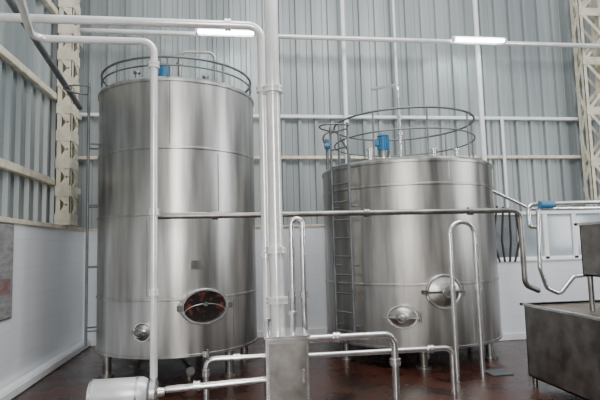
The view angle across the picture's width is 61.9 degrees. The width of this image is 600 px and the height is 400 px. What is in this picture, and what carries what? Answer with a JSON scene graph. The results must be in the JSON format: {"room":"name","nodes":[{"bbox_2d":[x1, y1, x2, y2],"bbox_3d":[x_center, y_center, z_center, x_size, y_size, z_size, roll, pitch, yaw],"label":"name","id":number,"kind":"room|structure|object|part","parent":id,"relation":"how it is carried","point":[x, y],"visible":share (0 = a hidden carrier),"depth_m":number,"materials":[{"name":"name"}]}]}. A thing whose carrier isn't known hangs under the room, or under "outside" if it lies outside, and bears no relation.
{"room":"processing plant","nodes":[
{"label":"processing plant","id":0,"kind":"room"},
{"bbox_2d":[0,0,74,226],"bbox_3d":[-3.676,-3.008,3.630,0.065,5.950,13.560,-1,-5,-8],"label":"cladding","id":1,"kind":"object","parent":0,"point":[28,116],"depth_m":7.72,"materials":[{"name":"grey metal"}]},
{"bbox_2d":[0,224,83,389],"bbox_3d":[-3.494,1.099,3.279,0.280,2.200,13.600,-1,-5,-8],"label":"wall","id":2,"kind":"structure","parent":0,"point":[46,321],"depth_m":7.61,"materials":[{"name":"white paint"}]},
{"bbox_2d":[0,222,13,321],"bbox_3d":[-3.726,0.884,6.133,0.027,1.235,0.920,-1,-5,-8],"label":"poster","id":3,"kind":"object","parent":2,"relation":"attached to","point":[6,229],"visible":1,"depth_m":6.38,"materials":[{"name":"grey paper"}]},
{"bbox_3d":[-3.711,1.081,6.126,0.003,0.200,0.740,-1,-5,-8],"label":"red panel","id":4,"kind":"part","parent":3,"relation":"part of","materials":[{"name":"red paper"}]},
{"bbox_2d":[0,216,84,231],"bbox_3d":[-3.487,-0.047,3.223,0.310,0.070,13.270,-1,-5,-8],"label":"trim","id":5,"kind":"structure","parent":2,"relation":"attached to","point":[2,219],"depth_m":7.44,"materials":[{"name":"beige paint"}]},
{"bbox_2d":[53,223,77,225],"bbox_3d":[-4.064,0.425,8.680,0.270,0.030,0.420,-1,-5,-8],"label":"base plate","id":6,"kind":"object","parent":5,"relation":"on","point":[67,224],"visible":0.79,"depth_m":8.49,"materials":[{"name":"beige paint"}]},
{"bbox_2d":[55,2,79,220],"bbox_3d":[-4.147,-2.511,8.962,0.240,5.930,0.400,-1,-5,-8],"label":"corner angles","id":7,"kind":"object","parent":6,"relation":"on","point":[73,46],"visible":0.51,"depth_m":8.70,"materials":[{"name":"beige paint"}]},
{"bbox_2d":[54,0,80,223],"bbox_3d":[-4.145,-2.495,8.956,0.265,5.879,0.419,-1,-5,-8],"label":"bars","id":8,"kind":"object","parent":7,"relation":"attached to","point":[62,135],"visible":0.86,"depth_m":8.73,"materials":[{"name":"beige paint"}]},
{"bbox_2d":[0,339,90,399],"bbox_3d":[-3.229,2.112,3.065,0.160,0.130,13.300,-1,-5,-8],"label":"baseboard","id":9,"kind":"structure","parent":2,"relation":"attached to","point":[15,388],"depth_m":7.17,"materials":[{"name":"white paint"}]},
{"bbox_2d":[5,0,82,109],"bbox_3d":[-3.513,-1.947,7.016,0.090,0.524,3.214,-1,-5,-10],"label":"drain pipe","id":10,"kind":"object","parent":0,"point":[12,4],"visible":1,"depth_m":7.01,"materials":[{"name":"grey metal"}]},
{"bbox_2d":[83,227,326,345],"bbox_3d":[2.657,1.635,10.787,13.900,2.200,0.300,-1,-5,-8],"label":"wall","id":11,"kind":"structure","parent":0,"point":[314,236],"depth_m":10.26,"materials":[{"name":"white paint"}]},
{"bbox_2d":[84,224,323,231],"bbox_3d":[2.491,0.515,10.858,14.180,0.050,0.330,-1,-5,-8],"label":"trim","id":12,"kind":"structure","parent":11,"relation":"attached to","point":[306,225],"depth_m":10.35,"materials":[{"name":"beige paint"}]},
{"bbox_3d":[6.781,0.394,11.188,0.610,0.030,0.310,-1,-5,-8],"label":"base plate","id":13,"kind":"object","parent":12,"relation":"on","visible":0},
{"bbox_2d":[569,0,599,205],"bbox_3d":[6.697,-2.552,11.470,0.580,5.950,0.290,-1,-5,-8],"label":"corner angles","id":14,"kind":"object","parent":13,"relation":"on","point":[592,177],"visible":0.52,"depth_m":11.42,"materials":[{"name":"beige paint"}]},
{"bbox_2d":[571,0,599,205],"bbox_3d":[6.699,-2.544,11.465,0.605,5.913,0.309,-1,-5,-8],"label":"bars","id":15,"kind":"object","parent":14,"relation":"attached to","point":[595,161],"visible":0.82,"depth_m":11.42,"materials":[{"name":"beige paint"}]},
{"bbox_2d":[91,328,326,345],"bbox_3d":[2.786,2.647,10.530,13.740,0.130,0.050,-1,-5,-8],"label":"baseboard","id":16,"kind":"structure","parent":11,"relation":"attached to","point":[312,331],"depth_m":10.16,"materials":[{"name":"white paint"}]},
{"bbox_2d":[80,113,597,120],"bbox_3d":[2.452,-1.827,11.095,14.130,0.070,0.084,-1,-5,-8],"label":"rail","id":17,"kind":"object","parent":11,"relation":"attached to","point":[82,114],"depth_m":11.10,"materials":[{"name":"white metal"}]},
{"bbox_2d":[78,155,599,159],"bbox_3d":[2.475,-0.938,11.013,14.130,0.070,0.084,-1,-5,-8],"label":"rail","id":18,"kind":"object","parent":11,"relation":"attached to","point":[471,156],"depth_m":11.18,"materials":[{"name":"white metal"}]},
{"bbox_2d":[340,0,349,163],"bbox_3d":[0.976,-2.412,10.821,0.100,5.850,0.098,-1,-5,-8],"label":"conduit","id":19,"kind":"object","parent":11,"relation":"attached to","point":[342,9],"visible":0.48,"depth_m":10.82,"materials":[{"name":"white metal"}]},
{"bbox_2d":[392,0,398,152],"bbox_3d":[2.130,-2.428,10.976,0.060,5.850,0.058,-1,-5,-8],"label":"conduit","id":20,"kind":"object","parent":11,"relation":"attached to","point":[393,3],"visible":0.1,"depth_m":11.04,"materials":[{"name":"white metal"}]},
{"bbox_2d":[472,0,486,160],"bbox_3d":[4.049,-2.454,11.235,0.110,5.850,0.107,-1,-5,-8],"label":"conduit","id":21,"kind":"object","parent":11,"relation":"attached to","point":[474,2],"visible":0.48,"depth_m":11.21,"materials":[{"name":"white metal"}]},
{"bbox_2d":[500,118,508,207],"bbox_3d":[4.567,-0.694,11.134,0.070,2.300,0.068,-1,-5,-8],"label":"conduit","id":22,"kind":"object","parent":11,"relation":"attached to","point":[501,119],"visible":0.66,"depth_m":11.13,"materials":[{"name":"white metal"}]},
{"bbox_2d":[11,338,583,399],"bbox_3d":[3.443,2.163,4.254,14.700,0.100,13.900,-1,-5,-8],"label":"floor","id":23,"kind":"structure","parent":0,"point":[368,377],"depth_m":6.92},
{"bbox_2d":[86,376,164,399],"bbox_3d":[-1.792,2.089,5.184,0.760,0.492,0.344,-1,-5,-8],"label":"pump","id":24,"kind":"object","parent":23,"relation":"on","point":[127,388],"visible":0.98,"depth_m":5.08,"materials":[{"name":"metal"}]},
{"bbox_2d":[16,0,159,377],"bbox_3d":[-2.145,-0.014,4.909,1.356,3.726,1.070,-1,-5,-8],"label":"pipe","id":25,"kind":"object","parent":24,"relation":"on","point":[153,63],"visible":1,"depth_m":5.44,"materials":[{"name":"white metal"}]},
{"bbox_2d":[165,376,264,392],"bbox_3d":[-0.897,1.964,5.316,1.036,0.110,0.108,-1,-5,-8],"label":"pipe","id":26,"kind":"object","parent":24,"relation":"attached to","point":[196,385],"visible":1,"depth_m":5.29,"materials":[{"name":"metal"}]},
{"bbox_2d":[0,13,270,358],"bbox_3d":[-1.991,0.106,5.602,3.345,4.528,0.150,-1,-5,-8],"label":"pipe","id":27,"kind":"object","parent":23,"relation":"on","point":[227,24],"visible":0.74,"depth_m":5.80,"materials":[{"name":"white metal"}]},
{"bbox_2d":[63,50,257,386],"bbox_3d":[-1.931,0.115,7.876,2.463,4.926,2.555,-4,-6,23],"label":"storage tank","id":28,"kind":"object","parent":23,"relation":"on","point":[207,267],"visible":0.91,"depth_m":6.91,"materials":[{"name":"metal"}]},
{"bbox_3d":[-2.071,1.731,6.526,0.229,0.229,0.065,-2,-5,9],"label":"sample port lid","id":29,"kind":"part","parent":28,"relation":"part of","materials":[{"name":"metal"}]},
{"bbox_3d":[-2.226,-2.072,8.111,0.240,0.270,0.180,-1,-5,-8],"label":"agitator motor","id":30,"kind":"part","parent":28,"relation":"part of","materials":[{"name":"blue metal"}]},
{"bbox_3d":[-1.974,-1.891,8.128,2.360,0.036,2.360,-1,-5,-8],"label":"guard rail","id":31,"kind":"part","parent":28,"relation":"part of","materials":[{"name":"grey metal"}]},
{"bbox_3d":[-1.971,-1.772,8.117,2.350,0.026,2.350,-1,-5,-8],"label":"guard rail","id":32,"kind":"part","parent":28,"relation":"part of","materials":[{"name":"grey metal"}]},
{"bbox_3d":[-1.391,0.879,6.780,0.180,0.120,0.022,1,-6,-25],"label":"name plate","id":33,"kind":"part","parent":28,"relation":"part of","materials":[{"name":"metal"}]},
{"bbox_2d":[202,353,262,399],"bbox_3d":[-0.694,2.062,5.739,0.849,0.592,0.096,-1,-5,-8],"label":"pipe","id":34,"kind":"object","parent":23,"relation":"on","point":[236,357],"visible":0.95,"depth_m":5.71,"materials":[{"name":"metal"}]},
{"bbox_2d":[203,346,208,356],"bbox_3d":[-1.067,1.729,5.653,0.070,0.110,0.205,-1,-5,-8],"label":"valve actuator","id":35,"kind":"object","parent":34,"relation":"on","point":[205,349],"visible":1,"depth_m":5.69,"materials":[{"name":"metal"}]},
{"bbox_2d":[261,0,309,399],"bbox_3d":[-0.243,-1.682,5.622,0.482,8.000,0.520,-1,-5,-8],"label":"pipe","id":36,"kind":"object","parent":23,"relation":"on","point":[285,350],"visible":1,"depth_m":5.34,"materials":[{"name":"metal"}]},
{"bbox_3d":[-0.121,1.799,5.073,0.380,0.682,0.015,-1,-5,-8],"label":"cabinet door","id":37,"kind":"part","parent":36,"relation":"part of","materials":[{"name":"metal"}]},
{"bbox_2d":[288,216,307,331],"bbox_3d":[-0.015,1.273,5.956,0.239,2.166,0.105,-1,-5,-8],"label":"riser pipe","id":38,"kind":"object","parent":23,"relation":"on","point":[292,293],"visible":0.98,"depth_m":5.97,"materials":[{"name":"metal"}]},
{"bbox_2d":[308,331,400,399],"bbox_3d":[0.588,1.869,5.472,1.066,0.859,0.120,-1,-5,-8],"label":"pipe","id":39,"kind":"object","parent":23,"relation":"on","point":[395,362],"visible":0.96,"depth_m":5.49,"materials":[{"name":"metal"}]},
{"bbox_2d":[309,344,456,393],"bbox_3d":[0.857,2.041,5.897,2.063,0.582,0.102,-1,-5,-8],"label":"pipe","id":40,"kind":"object","parent":23,"relation":"on","point":[428,348],"visible":0.59,"depth_m":5.95,"materials":[{"name":"metal"}]},
{"bbox_2d":[319,84,502,369],"bbox_3d":[1.843,0.059,8.684,2.904,4.992,3.045,-2,-5,6],"label":"storage tank","id":41,"kind":"object","parent":23,"relation":"on","point":[389,273],"visible":0.94,"depth_m":7.43,"materials":[{"name":"metal"}]},
{"bbox_2d":[322,130,351,169],"bbox_3d":[0.659,-0.846,8.594,0.563,0.710,0.153,-1,-5,-8],"label":"cage","id":42,"kind":"object","parent":41,"relation":"attached to","point":[326,142],"depth_m":8.56,"materials":[{"name":"grey metal"}]},
{"bbox_3d":[1.429,-1.014,8.801,0.288,0.324,0.216,-1,-5,-8],"label":"agitator motor","id":43,"kind":"part","parent":41,"relation":"part of","materials":[{"name":"blue metal"}]},
{"bbox_3d":[1.461,1.675,7.147,0.405,0.299,0.065,-3,-6,16],"label":"manhole lid","id":44,"kind":"part","parent":41,"relation":"part of","materials":[{"name":"metal"}]},
{"bbox_3d":[1.814,-1.316,8.881,2.449,0.036,2.449,-1,-5,-8],"label":"guard rail","id":45,"kind":"part","parent":41,"relation":"part of","materials":[{"name":"grey metal"}]},
{"bbox_3d":[1.823,-0.990,8.851,2.439,0.026,2.439,-1,-5,-8],"label":"guard rail","id":46,"kind":"part","parent":41,"relation":"part of","materials":[{"name":"grey metal"}]},
{"bbox_3d":[2.076,1.311,7.130,0.475,0.440,0.067,-1,-5,-8],"label":"manhole lid","id":47,"kind":"part","parent":41,"relation":"part of","materials":[{"name":"metal"}]},
{"bbox_2d":[447,220,485,376],"bbox_3d":[2.275,1.324,6.864,0.469,2.113,0.102,-1,-5,-8],"label":"riser pipe","id":48,"kind":"object","parent":23,"relation":"on","point":[477,286],"visible":1,"depth_m":6.84,"materials":[{"name":"metal"}]},
{"bbox_2d":[485,356,527,375],"bbox_3d":[3.133,2.216,7.064,1.263,0.330,0.367,1,-6,-23],"label":"floor drain","id":49,"kind":"object","parent":23,"relation":"on","point":[495,372],"visible":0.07,"depth_m":6.84,"materials":[{"name":"metal"}]},
{"bbox_2d":[497,259,599,333],"bbox_3d":[6.607,1.821,9.664,6.375,1.416,0.180,-1,-5,-8],"label":"wall right partition","id":50,"kind":"structure","parent":23,"relation":"on","point":[512,291],"depth_m":9.29,"materials":[{"name":"white paint"}]},
{"bbox_2d":[520,299,599,399],"bbox_3d":[3.841,1.725,5.667,1.880,1.012,1.580,-1,-5,-8],"label":"steel vat","id":51,"kind":"object","parent":23,"relation":"on","point":[563,337],"visible":0.96,"depth_m":5.63,"materials":[{"name":"grey metal"}]},
{"bbox_2d":[574,221,599,310],"bbox_3d":[3.845,0.729,5.510,1.080,1.011,0.880,-1,-5,-8],"label":"hopper","id":52,"kind":"object","parent":51,"relation":"on","point":[589,231],"visible":1,"depth_m":5.72,"materials":[{"name":"silver metal"}]},
{"bbox_2d":[75,0,599,228],"bbox_3d":[2.415,-2.462,11.228,14.150,5.950,0.065,-1,-5,-8],"label":"cladding","id":53,"kind":"object","parent":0,"point":[518,81],"depth_m":11.23,"materials":[{"name":"grey metal"}]},
{"bbox_2d":[158,207,540,292],"bbox_3d":[0.713,0.707,6.452,5.127,1.181,0.187,-1,-5,-8],"label":"pipe","id":54,"kind":"object","parent":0,"point":[469,210],"visible":0.99,"depth_m":6.49,"materials":[{"name":"metal"}]},
{"bbox_3d":[10.427,-2.069,5.542,0.200,8.200,13.800,-1,-5,-8],"label":"wall","id":55,"kind":"structure","parent":0,"visible":0},
{"bbox_2d":[80,28,599,47],"bbox_3d":[2.402,-3.425,10.734,14.281,0.098,0.100,-1,-5,-8],"label":"pipe","id":56,"kind":"object","parent":55,"relation":"attached to","point":[82,30],"visible":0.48,"depth_m":10.49,"materials":[{"name":"white metal"}]},
{"bbox_2d":[195,28,255,35],"bbox_3d":[-1.493,-3.389,10.079,1.210,0.130,0.160,-1,-5,-8],"label":"lamp","id":57,"kind":"object","parent":56,"relation":"attached to","point":[197,30],"visible":0.71,"depth_m":10.03,"materials":[{"name":"white paint"}]},
{"bbox_2d":[451,36,506,43],"bbox_3d":[3.860,-3.462,10.800,1.210,0.130,0.160,-1,-5,-8],"label":"lamp","id":58,"kind":"object","parent":56,"relation":"attached to","point":[503,40],"visible":1,"depth_m":10.76,"materials":[{"name":"white paint"}]},
{"bbox_2d":[498,332,525,340],"bbox_3d":[6.639,2.455,9.496,6.375,0.120,0.040,-1,-5,-8],"label":"baseboard","id":59,"kind":"structure","parent":55,"relation":"attached to","point":[508,336],"depth_m":9.11,"materials":[{"name":"white paint"}]},
{"bbox_2d":[497,258,581,261],"bbox_3d":[6.579,1.101,9.725,6.395,0.030,0.230,-1,-5,-8],"label":"trim","id":60,"kind":"structure","parent":55,"relation":"attached to","point":[556,258],"depth_m":9.35,"materials":[{"name":"white paint"}]},
{"bbox_2d":[493,190,599,261],"bbox_3d":[6.508,0.373,8.686,6.774,1.228,0.060,-1,-5,-8],"label":"railing","id":61,"kind":"object","parent":55,"relation":"attached to","point":[495,192],"visible":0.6,"depth_m":8.28,"materials":[{"name":"metal"}]},
{"bbox_2d":[494,210,599,259],"bbox_3d":[6.578,0.636,9.764,6.375,0.902,0.080,-1,-5,-8],"label":"window","id":62,"kind":"structure","parent":55,"relation":"in","point":[560,238],"depth_m":9.50,"materials":[{"name":"white paint"}]},
{"bbox_3d":[3.833,0.679,9.392,0.616,0.792,0.015,-1,-5,-8],"label":"dark pane","id":63,"kind":"part","parent":62,"relation":"part of","materials":[{"name":"grey glass"}]},
{"bbox_3d":[5.350,0.658,9.596,2.445,0.792,0.015,-1,-5,-8],"label":"pane","id":64,"kind":"part","parent":62,"relation":"part of","materials":[{"name":"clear glass"}]},
{"bbox_2d":[536,208,586,294],"bbox_3d":[4.572,0.793,7.931,1.759,1.364,0.068,-1,-5,-8],"label":"riser pipe","id":65,"kind":"object","parent":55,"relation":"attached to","point":[570,280],"visible":0.99,"depth_m":7.80,"materials":[{"name":"metal"}]},
{"bbox_2d":[526,200,599,228],"bbox_3d":[6.720,0.141,8.179,6.483,0.538,0.070,-1,-5,-8],"label":"riser pipe","id":66,"kind":"object","parent":55,"relation":"attached to","point":[580,202],"visible":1,"depth_m":7.80,"materials":[{"name":"metal"}]},
{"bbox_2d":[537,201,555,208],"bbox_3d":[3.787,0.073,7.673,0.240,0.120,0.120,-1,-5,-8],"label":"valve actuator","id":67,"kind":"object","parent":66,"relation":"attached to","point":[541,204],"visible":1,"depth_m":7.63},
{"bbox_3d":[4.312,-2.638,-2.313,14.400,8.200,0.200,-1,-5,-8],"label":"wall","id":68,"kind":"structure","parent":0,"visible":0},
{"bbox_2d":[0,158,80,194],"bbox_3d":[-3.533,-0.802,3.356,0.084,0.120,13.400,-1,-5,-8],"label":"beam","id":69,"kind":"structure","parent":68,"relation":"attached to","point":[6,165],"depth_m":7.39,"materials":[{"name":"beige metal"}]},
{"bbox_2d":[0,44,81,120],"bbox_3d":[-3.572,-2.295,3.494,0.084,0.120,13.400,-1,-5,-8],"label":"beam","id":70,"kind":"structure","parent":68,"relation":"attached to","point":[5,54],"depth_m":7.48,"materials":[{"name":"beige metal"}]},
{"bbox_2d":[41,0,82,48],"bbox_3d":[-3.611,-3.788,3.633,0.084,0.120,13.400,-1,-5,-8],"label":"beam","id":71,"kind":"structure","parent":68,"relation":"attached to","point":[51,7],"depth_m":8.55,"materials":[{"name":"beige metal"}]}
]}

